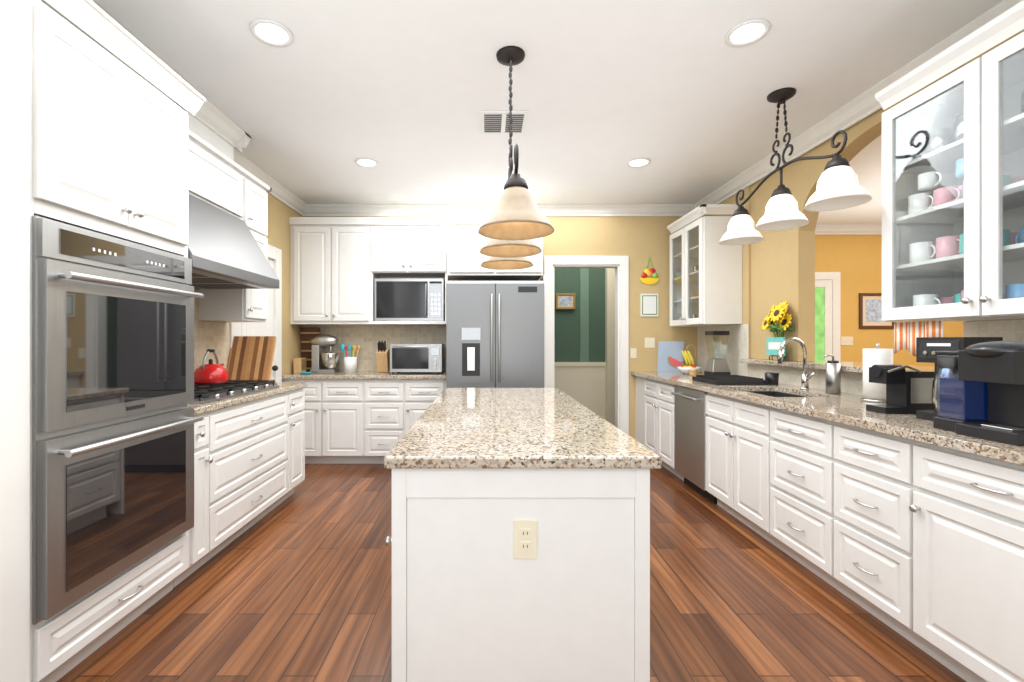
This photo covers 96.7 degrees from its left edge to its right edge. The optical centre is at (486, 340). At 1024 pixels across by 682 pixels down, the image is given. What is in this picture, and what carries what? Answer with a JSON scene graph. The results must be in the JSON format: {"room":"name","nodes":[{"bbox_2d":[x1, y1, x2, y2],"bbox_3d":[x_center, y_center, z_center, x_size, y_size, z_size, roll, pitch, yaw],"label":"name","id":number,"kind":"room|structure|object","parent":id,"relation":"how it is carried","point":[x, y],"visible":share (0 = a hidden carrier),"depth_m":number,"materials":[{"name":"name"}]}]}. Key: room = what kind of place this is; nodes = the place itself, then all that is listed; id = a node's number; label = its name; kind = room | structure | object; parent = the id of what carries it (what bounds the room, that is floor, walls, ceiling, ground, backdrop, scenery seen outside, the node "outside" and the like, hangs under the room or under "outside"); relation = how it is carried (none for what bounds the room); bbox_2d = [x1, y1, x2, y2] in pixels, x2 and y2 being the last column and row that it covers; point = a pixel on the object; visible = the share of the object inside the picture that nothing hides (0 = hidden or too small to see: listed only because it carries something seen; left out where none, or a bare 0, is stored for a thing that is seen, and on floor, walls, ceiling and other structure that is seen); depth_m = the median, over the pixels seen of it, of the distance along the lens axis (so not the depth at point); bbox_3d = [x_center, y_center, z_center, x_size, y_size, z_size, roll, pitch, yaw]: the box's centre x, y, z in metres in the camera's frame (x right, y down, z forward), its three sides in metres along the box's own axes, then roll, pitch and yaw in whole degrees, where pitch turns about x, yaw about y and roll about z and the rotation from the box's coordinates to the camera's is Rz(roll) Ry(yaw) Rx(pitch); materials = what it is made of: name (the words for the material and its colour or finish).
{"room":"kitchen","nodes":[
{"label":"kitchen","id":0,"kind":"room"},
{"bbox_2d":[0,0,29,681],"bbox_3d":[-1.800,-0.140,0.147,0.600,2.800,2.695,0,0,0],"label":"wall","id":1,"kind":"structure","parent":0,"point":[14,340],"depth_m":1.45,"materials":[{"name":"white paint"}]},
{"bbox_2d":[40,0,250,167],"bbox_3d":[-1.937,-1.391,2.467,0.323,0.296,1.935,0,0,0],"label":"crown molding","id":2,"kind":"structure","parent":0,"point":[210,123],"depth_m":3.03,"materials":[{"name":"white paint"}]},
{"bbox_2d":[196,192,302,374],"bbox_3d":[-2.175,-0.140,2.000,0.150,2.800,6.400,0,0,0],"label":"wall","id":3,"kind":"structure","parent":0,"point":[280,213],"depth_m":4.76,"materials":[{"name":"yellow paint"}]},
{"bbox_2d":[194,288,229,371],"bbox_3d":[-2.093,-0.017,3.051,0.010,0.723,1.458,0,0,0],"label":"tile backsplash","id":4,"kind":"structure","parent":3,"relation":"attached to","point":[212,335],"depth_m":3.44,"materials":[{"name":"beige tile"}]},
{"bbox_2d":[188,129,247,220],"bbox_3d":[-1.925,-1.056,2.951,0.348,0.368,0.692,0,0,0],"label":"upper cabinet","id":5,"kind":"object","parent":3,"relation":"attached to","point":[215,181],"depth_m":2.95,"materials":[{"name":"white paint"}]},
{"bbox_2d":[198,221,267,321],"bbox_3d":[-1.925,-0.511,3.482,0.348,0.722,0.357,0,0,0],"label":"upper cabinet","id":6,"kind":"object","parent":3,"relation":"attached to","point":[217,305],"depth_m":3.30,"materials":[{"name":"white paint"}]},
{"bbox_2d":[188,193,278,288],"bbox_3d":[-1.799,-0.622,2.813,0.598,0.496,0.974,0,0,0],"label":"steel range hood","id":7,"kind":"object","parent":3,"relation":"attached to","point":[225,251],"visible":0.48,"depth_m":2.80,"materials":[{"name":"silver metal"}]},
{"bbox_2d":[228,244,281,381],"bbox_3d":[-2.072,0.175,4.125,0.054,2.170,0.850,0,0,0],"label":"door frame","id":8,"kind":"structure","parent":3,"relation":"attached to","point":[275,254],"depth_m":4.46,"materials":[{"name":"white paint"}]},
{"bbox_2d":[238,258,277,379],"bbox_3d":[-2.047,0.230,4.115,0.101,2.040,0.630,0,0,0],"label":"pantry door","id":9,"kind":"structure","parent":3,"relation":"in","point":[255,328],"depth_m":4.26,"materials":[{"name":"white paint"}]},
{"bbox_2d":[248,172,271,232],"bbox_3d":[-1.925,-1.056,3.478,0.348,0.368,0.363,0,0,0],"label":"upper cabinet","id":10,"kind":"object","parent":3,"relation":"attached to","point":[257,195],"depth_m":3.49,"materials":[{"name":"white paint"}]},
{"bbox_2d":[234,149,309,215],"bbox_3d":[-2.056,-1.482,4.231,0.085,0.115,1.742,0,0,0],"label":"crown molding","id":11,"kind":"structure","parent":3,"relation":"attached to","point":[280,192],"depth_m":4.43,"materials":[{"name":"white paint"}]},
{"bbox_2d":[303,216,697,438],"bbox_3d":[0.085,-0.140,5.260,4.670,2.800,0.120,0,0,0],"label":"wall","id":12,"kind":"structure","parent":0,"point":[638,240],"depth_m":5.20,"materials":[{"name":"yellow paint"}]},
{"bbox_2d":[289,217,380,324],"bbox_3d":[-1.656,-0.750,5.024,0.882,1.140,0.348,0,0,0],"label":"upper cabinet","id":13,"kind":"object","parent":12,"relation":"attached to","point":[339,266],"depth_m":4.85,"materials":[{"name":"white paint"}]},
{"bbox_2d":[375,279,444,320],"bbox_3d":[-0.830,-0.444,5.001,0.740,0.452,0.319,0,0,0],"label":"built-in microwave","id":14,"kind":"object","parent":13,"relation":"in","point":[409,299],"visible":0.98,"depth_m":4.88,"materials":[{"name":"silver metal"}]},
{"bbox_2d":[302,325,445,370],"bbox_3d":[-1.249,0.083,5.193,1.698,0.525,0.010,0,0,0],"label":"tile backsplash","id":15,"kind":"structure","parent":12,"relation":"attached to","point":[366,338],"depth_m":5.19,"materials":[{"name":"beige tile"}]},
{"bbox_2d":[373,217,447,276],"bbox_3d":[-0.829,-1.025,5.024,0.828,0.590,0.348,0,0,0],"label":"upper cabinet","id":16,"kind":"object","parent":12,"relation":"attached to","point":[402,246],"depth_m":4.85,"materials":[{"name":"white paint"}]},
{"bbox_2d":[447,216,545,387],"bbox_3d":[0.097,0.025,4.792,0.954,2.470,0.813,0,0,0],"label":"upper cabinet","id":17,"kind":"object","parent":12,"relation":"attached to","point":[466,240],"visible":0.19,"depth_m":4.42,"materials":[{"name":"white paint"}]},
{"bbox_2d":[310,204,693,215],"bbox_3d":[0.106,-1.482,5.156,4.410,0.115,0.085,0,0,0],"label":"crown molding","id":18,"kind":"structure","parent":12,"relation":"attached to","point":[315,209],"depth_m":5.15,"materials":[{"name":"white paint"}]},
{"bbox_2d":[544,256,628,434],"bbox_3d":[1.140,0.145,5.252,0.960,2.230,0.147,0,0,0],"label":"door frame","id":19,"kind":"structure","parent":12,"relation":"attached to","point":[551,263],"depth_m":5.18,"materials":[{"name":"white paint"}]},
{"bbox_2d":[630,348,636,357],"bbox_3d":[1.680,0.140,5.194,0.070,0.115,0.010,0,0,0],"label":"light switch","id":20,"kind":"object","parent":12,"relation":"attached to","point":[633,352],"visible":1,"depth_m":5.19,"materials":[{"name":"beige plastic"}]},
{"bbox_2d":[640,294,657,315],"bbox_3d":[1.860,-0.410,5.191,0.200,0.260,0.014,0,0,0],"label":"wall plaque","id":21,"kind":"object","parent":12,"relation":"attached to","point":[648,304],"visible":1,"depth_m":5.18,"materials":[{"name":"white wood"}]},
{"bbox_2d":[640,256,658,283],"bbox_3d":[1.860,-0.805,5.188,0.220,0.320,0.021,0,0,0],"label":"fruit basket","id":22,"kind":"object","parent":12,"relation":"attached to","point":[649,273],"visible":1,"depth_m":5.18,"materials":[{"name":"yellow ceramic"}]},
{"bbox_2d":[645,338,654,347],"bbox_3d":[1.865,0.020,5.194,0.115,0.115,0.010,0,0,0],"label":"light switch","id":23,"kind":"object","parent":12,"relation":"attached to","point":[649,342],"visible":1,"depth_m":5.19,"materials":[{"name":"beige plastic"}]},
{"bbox_2d":[56,464,965,681],"bbox_3d":[2.800,1.290,2.850,10.800,0.060,8.700,0,0,0],"label":"floor","id":24,"kind":"structure","parent":0,"point":[296,586],"depth_m":2.12,"materials":[{"name":"brown wood"}]},
{"bbox_2d":[30,0,205,681],"bbox_3d":[-1.779,0.000,1.940,0.638,2.520,0.880,0,0,0],"label":"tall cabinet","id":25,"kind":"object","parent":24,"relation":"on","point":[108,144],"visible":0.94,"depth_m":1.79,"materials":[{"name":"white paint"}]},
{"bbox_2d":[32,215,203,623],"bbox_3d":[-1.730,0.263,1.910,0.640,1.375,0.776,0,0,0],"label":"double wall oven","id":26,"kind":"object","parent":25,"relation":"in","point":[114,419],"visible":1,"depth_m":1.75,"materials":[{"name":"silver metal"}]},
{"bbox_2d":[173,411,212,587],"bbox_3d":[-1.799,0.823,2.396,0.597,0.876,0.148,0,0,0],"label":"base cabinet","id":27,"kind":"object","parent":24,"relation":"on","point":[200,537],"depth_m":2.42,"materials":[{"name":"white paint"}]},
{"bbox_2d":[213,391,292,555],"bbox_3d":[-1.799,0.823,2.960,0.597,0.876,0.980,0,0,0],"label":"base cabinet","id":28,"kind":"object","parent":24,"relation":"on","point":[249,464],"depth_m":2.90,"materials":[{"name":"white paint"}]},
{"bbox_2d":[188,382,307,415],"bbox_3d":[-1.794,0.364,3.061,0.608,0.039,1.478,0,0,0],"label":"countertop","id":29,"kind":"structure","parent":28,"relation":"on","point":[283,387],"depth_m":2.84,"materials":[{"name":"beige stone"}]},
{"bbox_2d":[188,381,278,403],"bbox_3d":[-1.802,0.322,2.960,0.495,0.045,0.920,0,0,0],"label":"gas cooktop","id":30,"kind":"object","parent":29,"relation":"in","point":[205,393],"visible":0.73,"depth_m":2.95,"materials":[{"name":"silver metal"}]},
{"bbox_2d":[194,349,228,383],"bbox_3d":[-1.950,0.177,3.240,0.224,0.241,0.264,0,0,0],"label":"tea kettle","id":31,"kind":"object","parent":30,"relation":"on","point":[211,373],"visible":0.96,"depth_m":3.15,"materials":[{"name":"metal"}]},
{"bbox_2d":[227,336,275,383],"bbox_3d":[-1.905,0.152,3.662,0.360,0.383,0.184,0,0,0],"label":"cutting board","id":32,"kind":"object","parent":29,"relation":"on","point":[250,358],"visible":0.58,"depth_m":3.67,"materials":[{"name":"brown wood"}]},
{"bbox_2d":[293,388,304,492],"bbox_3d":[-1.799,0.823,3.615,0.597,0.876,0.330,0,0,0],"label":"base cabinet","id":33,"kind":"object","parent":24,"relation":"on","point":[298,395],"depth_m":3.65,"materials":[{"name":"white paint"}]},
{"bbox_2d":[282,379,365,463],"bbox_3d":[-1.668,0.823,4.889,0.860,0.876,0.619,0,0,0],"label":"base cabinet","id":34,"kind":"object","parent":24,"relation":"on","point":[360,421],"depth_m":4.58,"materials":[{"name":"white paint"}]},
{"bbox_2d":[282,371,445,378],"bbox_3d":[-1.249,0.364,4.877,1.698,0.039,0.643,0,0,0],"label":"countertop","id":35,"kind":"structure","parent":34,"relation":"on","point":[385,375],"depth_m":4.56,"materials":[{"name":"beige stone"}]},
{"bbox_2d":[294,358,305,372],"bbox_3d":[-2.019,0.264,4.930,0.082,0.160,0.140,0,0,0],"label":"wood block","id":36,"kind":"object","parent":35,"relation":"on","point":[299,364],"visible":0.92,"depth_m":4.86,"materials":[{"name":"brown wood"}]},
{"bbox_2d":[300,327,319,370],"bbox_3d":[-1.975,0.096,5.130,0.220,0.498,0.093,0,0,0],"label":"cutting board","id":37,"kind":"object","parent":35,"relation":"on","point":[307,334],"visible":0.5,"depth_m":5.11,"materials":[{"name":"brown wood"}]},
{"bbox_2d":[310,334,340,372],"bbox_3d":[-1.771,0.136,5.000,0.332,0.416,0.210,0,0,0],"label":"stand mixer","id":38,"kind":"object","parent":35,"relation":"on","point":[330,362],"visible":0.98,"depth_m":4.95,"materials":[{"name":"silver metal"}]},
{"bbox_2d":[340,344,359,372],"bbox_3d":[-1.506,0.186,5.020,0.218,0.315,0.144,0,0,0],"label":"utensil crock","id":39,"kind":"object","parent":35,"relation":"on","point":[350,364],"visible":1,"depth_m":4.98,"materials":[{"name":"white ceramic"}]},
{"bbox_2d":[376,341,389,371],"bbox_3d":[-1.130,0.169,4.989,0.120,0.343,0.214,0,0,0],"label":"knife block","id":40,"kind":"object","parent":35,"relation":"on","point":[383,357],"visible":1,"depth_m":4.93,"materials":[{"name":"brown wood"}]},
{"bbox_2d":[390,344,444,372],"bbox_3d":[-0.745,0.189,4.946,0.550,0.310,0.388,0,0,0],"label":"microwave","id":41,"kind":"object","parent":35,"relation":"on","point":[417,357],"visible":1,"depth_m":4.80,"materials":[{"name":"silver metal"}]},
{"bbox_2d":[366,379,405,463],"bbox_3d":[-1.033,0.823,4.889,0.411,0.876,0.619,0,0,0],"label":"base cabinet","id":42,"kind":"object","parent":24,"relation":"on","point":[385,398],"depth_m":4.58,"materials":[{"name":"white paint"}]},
{"bbox_2d":[406,379,445,431],"bbox_3d":[-0.614,0.823,4.889,0.427,0.876,0.619,0,0,0],"label":"base cabinet","id":43,"kind":"object","parent":24,"relation":"on","point":[420,393],"depth_m":4.58,"materials":[{"name":"white paint"}]},
{"bbox_2d":[446,281,543,387],"bbox_3d":[0.085,0.345,4.702,0.930,1.830,0.936,0,0,0],"label":"refrigerator","id":44,"kind":"object","parent":24,"relation":"on","point":[494,334],"visible":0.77,"depth_m":4.30,"materials":[{"name":"silver metal"}]},
{"bbox_2d":[385,469,649,681],"bbox_3d":[0.105,0.823,1.640,0.789,0.876,0.500,0,0,0],"label":"base cabinet","id":45,"kind":"object","parent":24,"relation":"on","point":[473,600],"visible":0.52,"depth_m":1.38,"materials":[{"name":"white paint"}]},
{"bbox_2d":[384,388,661,468],"bbox_3d":[0.110,0.364,2.360,0.834,0.039,2.000,0,0,0],"label":"countertop","id":46,"kind":"structure","parent":45,"relation":"on","point":[503,428],"depth_m":1.63,"materials":[{"name":"beige stone"}]},
{"bbox_2d":[513,520,536,558],"bbox_3d":[0.119,0.608,1.393,0.072,0.116,0.009,0,0,0],"label":"outlet","id":47,"kind":"object","parent":45,"relation":"attached to","point":[524,539],"visible":1,"depth_m":1.39,"materials":[{"name":"beige plastic"}]},
{"bbox_2d":[635,376,642,443],"bbox_3d":[2.048,0.823,5.029,0.738,0.876,0.338,0,0,0],"label":"base cabinet","id":48,"kind":"object","parent":24,"relation":"on","point":[638,380],"depth_m":5.05,"materials":[{"name":"white paint"}]},
{"bbox_2d":[643,378,758,483],"bbox_3d":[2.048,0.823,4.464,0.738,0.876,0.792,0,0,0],"label":"base cabinet","id":49,"kind":"object","parent":24,"relation":"on","point":[731,424],"depth_m":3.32,"materials":[{"name":"white paint"}]},
{"bbox_2d":[671,385,716,503],"bbox_3d":[1.997,0.827,3.785,0.746,0.866,0.560,0,0,0],"label":"stainless steel dishwasher","id":50,"kind":"object","parent":49,"relation":"in","point":[690,415],"visible":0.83,"depth_m":3.74,"materials":[{"name":"silver metal"}]},
{"bbox_2d":[771,407,826,581],"bbox_3d":[2.048,0.823,2.434,0.738,0.876,0.442,0,0,0],"label":"base cabinet","id":51,"kind":"object","parent":24,"relation":"on","point":[798,441],"depth_m":2.45,"materials":[{"name":"white paint"}]},
{"bbox_2d":[827,420,902,635],"bbox_3d":[2.048,0.823,2.008,0.738,0.876,0.410,0,0,0],"label":"base cabinet","id":52,"kind":"object","parent":24,"relation":"on","point":[865,467],"depth_m":2.02,"materials":[{"name":"white paint"}]},
{"bbox_2d":[903,438,1023,681],"bbox_3d":[2.048,0.823,1.508,0.738,0.876,0.590,0,0,0],"label":"base cabinet","id":53,"kind":"object","parent":24,"relation":"on","point":[918,544],"depth_m":1.60,"materials":[{"name":"white paint"}]},
{"bbox_2d":[631,371,1023,465],"bbox_3d":[2.034,0.472,2.899,0.768,0.255,4.598,0,0,0],"label":"countertop","id":54,"kind":"structure","parent":53,"relation":"on","point":[846,408],"depth_m":2.28,"materials":[{"name":"beige stone"}]},
{"bbox_2d":[657,341,683,370],"bbox_3d":[2.088,0.175,5.144,0.296,0.340,0.065,0,0,0],"label":"picture","id":55,"kind":"object","parent":54,"relation":"on","point":[670,356],"visible":0.81,"depth_m":5.13},
{"bbox_2d":[677,365,700,373],"bbox_3d":[2.100,0.300,4.720,0.230,0.088,0.230,0,0,0],"label":"fruit bowl","id":56,"kind":"object","parent":54,"relation":"on","point":[684,369],"visible":0.75,"depth_m":4.66,"materials":[{"name":"white ceramic"}]},
{"bbox_2d":[681,344,701,372],"bbox_3d":[2.257,0.190,5.000,0.205,0.309,0.120,0,0,0],"label":"banana hanger","id":57,"kind":"object","parent":54,"relation":"on","point":[688,356],"visible":0.94,"depth_m":4.99,"materials":[{"name":"yellow food"}]},
{"bbox_2d":[689,367,697,375],"bbox_3d":[2.060,0.303,4.530,0.080,0.082,0.080,0,0,0],"label":"canister","id":58,"kind":"object","parent":54,"relation":"on","point":[693,372],"visible":0.96,"depth_m":4.50,"materials":[{"name":"brown wood"}]},
{"bbox_2d":[704,331,729,374],"bbox_3d":[2.220,0.124,4.380,0.170,0.440,0.170,0,0,0],"label":"blender","id":59,"kind":"object","parent":54,"relation":"on","point":[718,366],"visible":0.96,"depth_m":4.32,"materials":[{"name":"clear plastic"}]},
{"bbox_2d":[692,375,767,384],"bbox_3d":[2.000,0.319,3.765,0.400,0.050,0.430,0,0,0],"label":"dish rack","id":60,"kind":"object","parent":54,"relation":"on","point":[728,380],"visible":1,"depth_m":3.58,"materials":[{"name":"plastic"}]},
{"bbox_2d":[765,373,778,384],"bbox_3d":[2.270,0.299,3.620,0.100,0.090,0.100,0,0,0],"label":"cup","id":61,"kind":"object","parent":54,"relation":"on","point":[772,378],"visible":0.96,"depth_m":3.58,"materials":[{"name":"plastic"}]},
{"bbox_2d":[777,337,814,389],"bbox_3d":[2.192,0.160,3.220,0.226,0.371,0.120,0,0,0],"label":"gooseneck faucet","id":62,"kind":"object","parent":54,"relation":"on","point":[805,377],"visible":1,"depth_m":3.24,"materials":[{"name":"silver metal"}]},
{"bbox_2d":[824,354,840,393],"bbox_3d":[2.261,0.215,2.980,0.096,0.258,0.080,0,0,0],"label":"soap dispenser","id":63,"kind":"object","parent":54,"relation":"on","point":[833,376],"visible":1,"depth_m":2.95,"materials":[{"name":"silver metal"}]},
{"bbox_2d":[861,343,892,402],"bbox_3d":[2.235,0.179,2.600,0.150,0.330,0.150,0,0,0],"label":"paper towel roll","id":64,"kind":"object","parent":54,"relation":"on","point":[874,392],"visible":0.62,"depth_m":2.56,"materials":[{"name":"white paper"}]},
{"bbox_2d":[866,365,934,413],"bbox_3d":[2.000,0.229,2.192,0.240,0.230,0.126,0,0,0],"label":"coffee maker","id":65,"kind":"object","parent":54,"relation":"on","point":[908,391],"visible":0.9,"depth_m":2.15,"materials":[{"name":"black plastic"}]},
{"bbox_2d":[916,337,1002,420],"bbox_3d":[2.017,0.164,1.941,0.198,0.360,0.197,0,0,-8],"label":"coffee maker","id":66,"kind":"object","parent":54,"relation":"on","point":[927,348],"visible":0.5,"depth_m":1.96,"materials":[{"name":"black plastic"}]},
{"bbox_2d":[955,341,1023,445],"bbox_3d":[1.845,0.172,1.590,0.270,0.345,0.200,0,0,0],"label":"coffee maker","id":67,"kind":"object","parent":54,"relation":"on","point":[998,366],"visible":1,"depth_m":1.59,"materials":[{"name":"black plastic"}]},
{"bbox_2d":[933,351,987,431],"bbox_3d":[1.875,0.192,1.748,0.210,0.305,0.115,0,0,0],"label":"water tank","id":68,"kind":"object","parent":67,"relation":"attached to","point":[960,401],"visible":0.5,"depth_m":1.73,"materials":[{"name":"blue plastic"}]},
{"bbox_2d":[94,0,1002,224],"bbox_3d":[2.800,-1.580,2.850,10.800,0.080,8.700,0,0,0],"label":"ceiling","id":69,"kind":"structure","parent":0,"point":[403,93],"depth_m":2.72,"materials":[{"name":"paint"}]},
{"bbox_2d":[250,18,292,46],"bbox_3d":[-1.070,-1.534,2.270,0.195,0.012,0.195,0,0,-6],"label":"recessed light","id":70,"kind":"object","parent":69,"relation":"in","point":[270,32],"depth_m":2.26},
{"bbox_2d":[355,158,378,167],"bbox_3d":[-1.030,-1.534,3.920,0.195,0.012,0.195,0,0,-6],"label":"recessed light","id":71,"kind":"object","parent":69,"relation":"in","point":[362,162],"depth_m":3.91,"materials":[{"name":"white plastic"}]},
{"bbox_2d":[480,111,527,133],"bbox_3d":[0.120,-1.530,3.200,0.320,0.017,0.320,0,0,0],"label":"ceiling vent","id":72,"kind":"object","parent":69,"relation":"in","point":[494,122],"visible":1,"depth_m":3.17,"materials":[{"name":"white metal"}]},
{"bbox_2d":[478,46,553,269],"bbox_3d":[0.130,-1.010,2.450,0.335,1.060,1.235,0,0,0],"label":"pendant light","id":73,"kind":"object","parent":69,"relation":"hanging from","point":[515,224],"visible":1,"depth_m":2.13,"materials":[{"name":"glass"}]},
{"bbox_2d":[627,158,650,167],"bbox_3d":[1.310,-1.534,3.920,0.195,0.012,0.195,0,0,-6],"label":"recessed light","id":74,"kind":"object","parent":69,"relation":"in","point":[637,162],"depth_m":3.91,"materials":[{"name":"white plastic"}]},
{"bbox_2d":[725,18,769,46],"bbox_3d":[1.300,-1.534,2.270,0.195,0.012,0.195,0,0,-6],"label":"recessed light","id":75,"kind":"object","parent":69,"relation":"in","point":[748,32],"depth_m":2.26,"materials":[{"name":"white plastic"}]},
{"bbox_2d":[719,87,871,245],"bbox_3d":[1.840,-1.130,2.840,0.285,0.820,1.185,0,0,0],"label":"light","id":76,"kind":"object","parent":69,"relation":"hanging from","point":[839,187],"visible":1,"depth_m":2.76,"materials":[{"name":"glass"}]},
{"bbox_2d":[554,268,604,361],"bbox_3d":[1.310,-0.140,6.949,2.220,2.800,0.102,0,0,0],"label":"wall","id":77,"kind":"structure","parent":0,"point":[566,333],"depth_m":6.89,"materials":[{"name":"green paint"}]},
{"bbox_2d":[556,293,574,308],"bbox_3d":[1.195,-0.600,6.862,0.290,0.240,0.023,0,0,0],"label":"framed picture","id":78,"kind":"object","parent":77,"relation":"attached to","point":[565,300],"visible":1,"depth_m":6.86},
{"bbox_2d":[554,268,614,425],"bbox_3d":[1.354,-0.140,6.840,2.108,2.800,0.119,0,0,0],"label":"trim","id":79,"kind":"structure","parent":77,"relation":"attached to","point":[584,381],"depth_m":6.88,"materials":[{"name":"beige paint"}]},
{"bbox_2d":[698,29,1023,360],"bbox_3d":[2.495,-0.140,2.900,0.150,2.800,8.200,0,0,0],"label":"wall","id":80,"kind":"structure","parent":0,"point":[782,265],"depth_m":3.63,"materials":[{"name":"yellow paint"}]},
{"bbox_2d":[667,204,744,326],"bbox_3d":[2.212,-0.720,4.668,0.413,1.120,0.825,0,0,0],"label":"upper cabinet","id":81,"kind":"object","parent":80,"relation":"attached to","point":[714,281],"visible":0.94,"depth_m":4.30,"materials":[{"name":"white paint"}]},
{"bbox_2d":[694,0,1022,208],"bbox_3d":[2.377,-1.482,2.000,0.085,0.115,6.397,0,0,0],"label":"crown molding","id":82,"kind":"structure","parent":80,"relation":"attached to","point":[862,106],"depth_m":3.04,"materials":[{"name":"white paint"}]},
{"bbox_2d":[697,319,1023,394],"bbox_3d":[2.413,0.092,2.899,0.010,0.505,4.598,0,0,0],"label":"tile backsplash","id":83,"kind":"structure","parent":80,"relation":"attached to","point":[851,382],"depth_m":3.65,"materials":[{"name":"beige tile"}]},
{"bbox_2d":[875,0,1023,321],"bbox_3d":[2.229,-0.690,1.847,0.379,1.180,1.024,0,0,0],"label":"upper cabinet","id":84,"kind":"object","parent":80,"relation":"attached to","point":[983,94],"depth_m":2.04,"materials":[{"name":"white paint"}]},
{"bbox_2d":[905,112,963,162],"label":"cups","id":85,"kind":"object","parent":84,"relation":"in","point":[950,133],"depth_m":2.13,"materials":[{"name":"white ceramic"}]},
{"bbox_2d":[1003,175,1023,185],"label":"cup","id":86,"kind":"object","parent":84,"relation":"in","point":[1014,180],"depth_m":1.96,"materials":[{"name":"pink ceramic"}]},
{"bbox_2d":[1003,226,1023,245],"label":"cup","id":87,"kind":"object","parent":84,"relation":"in","point":[1010,236],"depth_m":1.95,"materials":[{"name":"blue ceramic"}]},
{"bbox_2d":[1003,283,1023,298],"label":"cup","id":88,"kind":"object","parent":84,"relation":"in","point":[1008,287],"depth_m":1.80,"materials":[{"name":"blue ceramic"}]},
{"bbox_2d":[1021,87,1023,113],"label":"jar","id":89,"kind":"object","parent":84,"relation":"in","point":[1022,94],"depth_m":1.78,"materials":[{"name":"white ceramic"}]},
{"bbox_2d":[815,235,964,366],"bbox_3d":[5.285,-0.140,6.160,5.430,2.800,0.120,0,0,0],"label":"wall","id":90,"kind":"structure","parent":0,"point":[855,261],"depth_m":6.10,"materials":[{"name":"orange paint"}]},
{"bbox_2d":[815,272,840,360],"bbox_3d":[4.205,0.170,6.088,1.050,2.180,0.021,0,0,0],"label":"door frame","id":91,"kind":"structure","parent":90,"relation":"attached to","point":[827,313],"depth_m":6.09,"materials":[{"name":"white paint"}]},
{"bbox_2d":[841,337,852,344],"bbox_3d":[4.830,0.000,6.094,0.160,0.115,0.010,0,0,0],"label":"light switch","id":92,"kind":"object","parent":90,"relation":"attached to","point":[846,340],"visible":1,"depth_m":6.09,"materials":[{"name":"beige plastic"}]},
{"bbox_2d":[815,225,881,234],"bbox_3d":[5.280,-1.482,6.056,5.418,0.115,0.085,0,0,0],"label":"crown molding","id":93,"kind":"structure","parent":90,"relation":"attached to","point":[820,229],"depth_m":6.06,"materials":[{"name":"white paint"}]},
{"bbox_2d":[859,293,894,327],"bbox_3d":[5.225,-0.405,6.087,0.470,0.470,0.023,0,0,0],"label":"framed piece","id":94,"kind":"object","parent":90,"relation":"attached to","point":[870,310],"visible":0.69,"depth_m":6.09,"materials":[{"name":"brown wood"}]},
{"bbox_2d":[894,320,942,356],"bbox_3d":[2.107,-0.008,2.223,0.018,0.175,0.245,0,0,0],"label":"valance","id":95,"kind":"object","parent":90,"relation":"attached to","point":[906,334],"visible":0.79,"depth_m":2.24,"materials":[{"name":"orange fabric"}]},
{"bbox_3d":[2.495,0.730,3.250,0.150,1.060,1.900,0,0,0],"label":"wall","id":96,"kind":"structure","parent":0,"visible":0},
{"bbox_2d":[739,359,934,372],"bbox_3d":[2.570,0.180,3.246,0.500,0.038,1.888,0,0,0],"label":"ledge","id":97,"kind":"object","parent":96,"relation":"on","point":[856,367],"visible":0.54,"depth_m":3.27,"materials":[{"name":"stone"}]},
{"bbox_2d":[766,337,784,359],"bbox_3d":[2.337,0.065,3.680,0.032,0.189,0.220,0,0,0],"label":"plaque","id":98,"kind":"object","parent":97,"relation":"on","point":[773,344],"visible":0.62,"depth_m":3.69,"materials":[{"name":"paint"}]},
{"bbox_2d":[761,301,793,360],"bbox_3d":[2.360,-0.082,3.709,0.162,0.484,0.356,0,0,0],"label":"sunflowers","id":99,"kind":"object","parent":97,"relation":"on","point":[778,315],"visible":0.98,"depth_m":3.64,"materials":[{"name":"yellow plant"}]}
]}

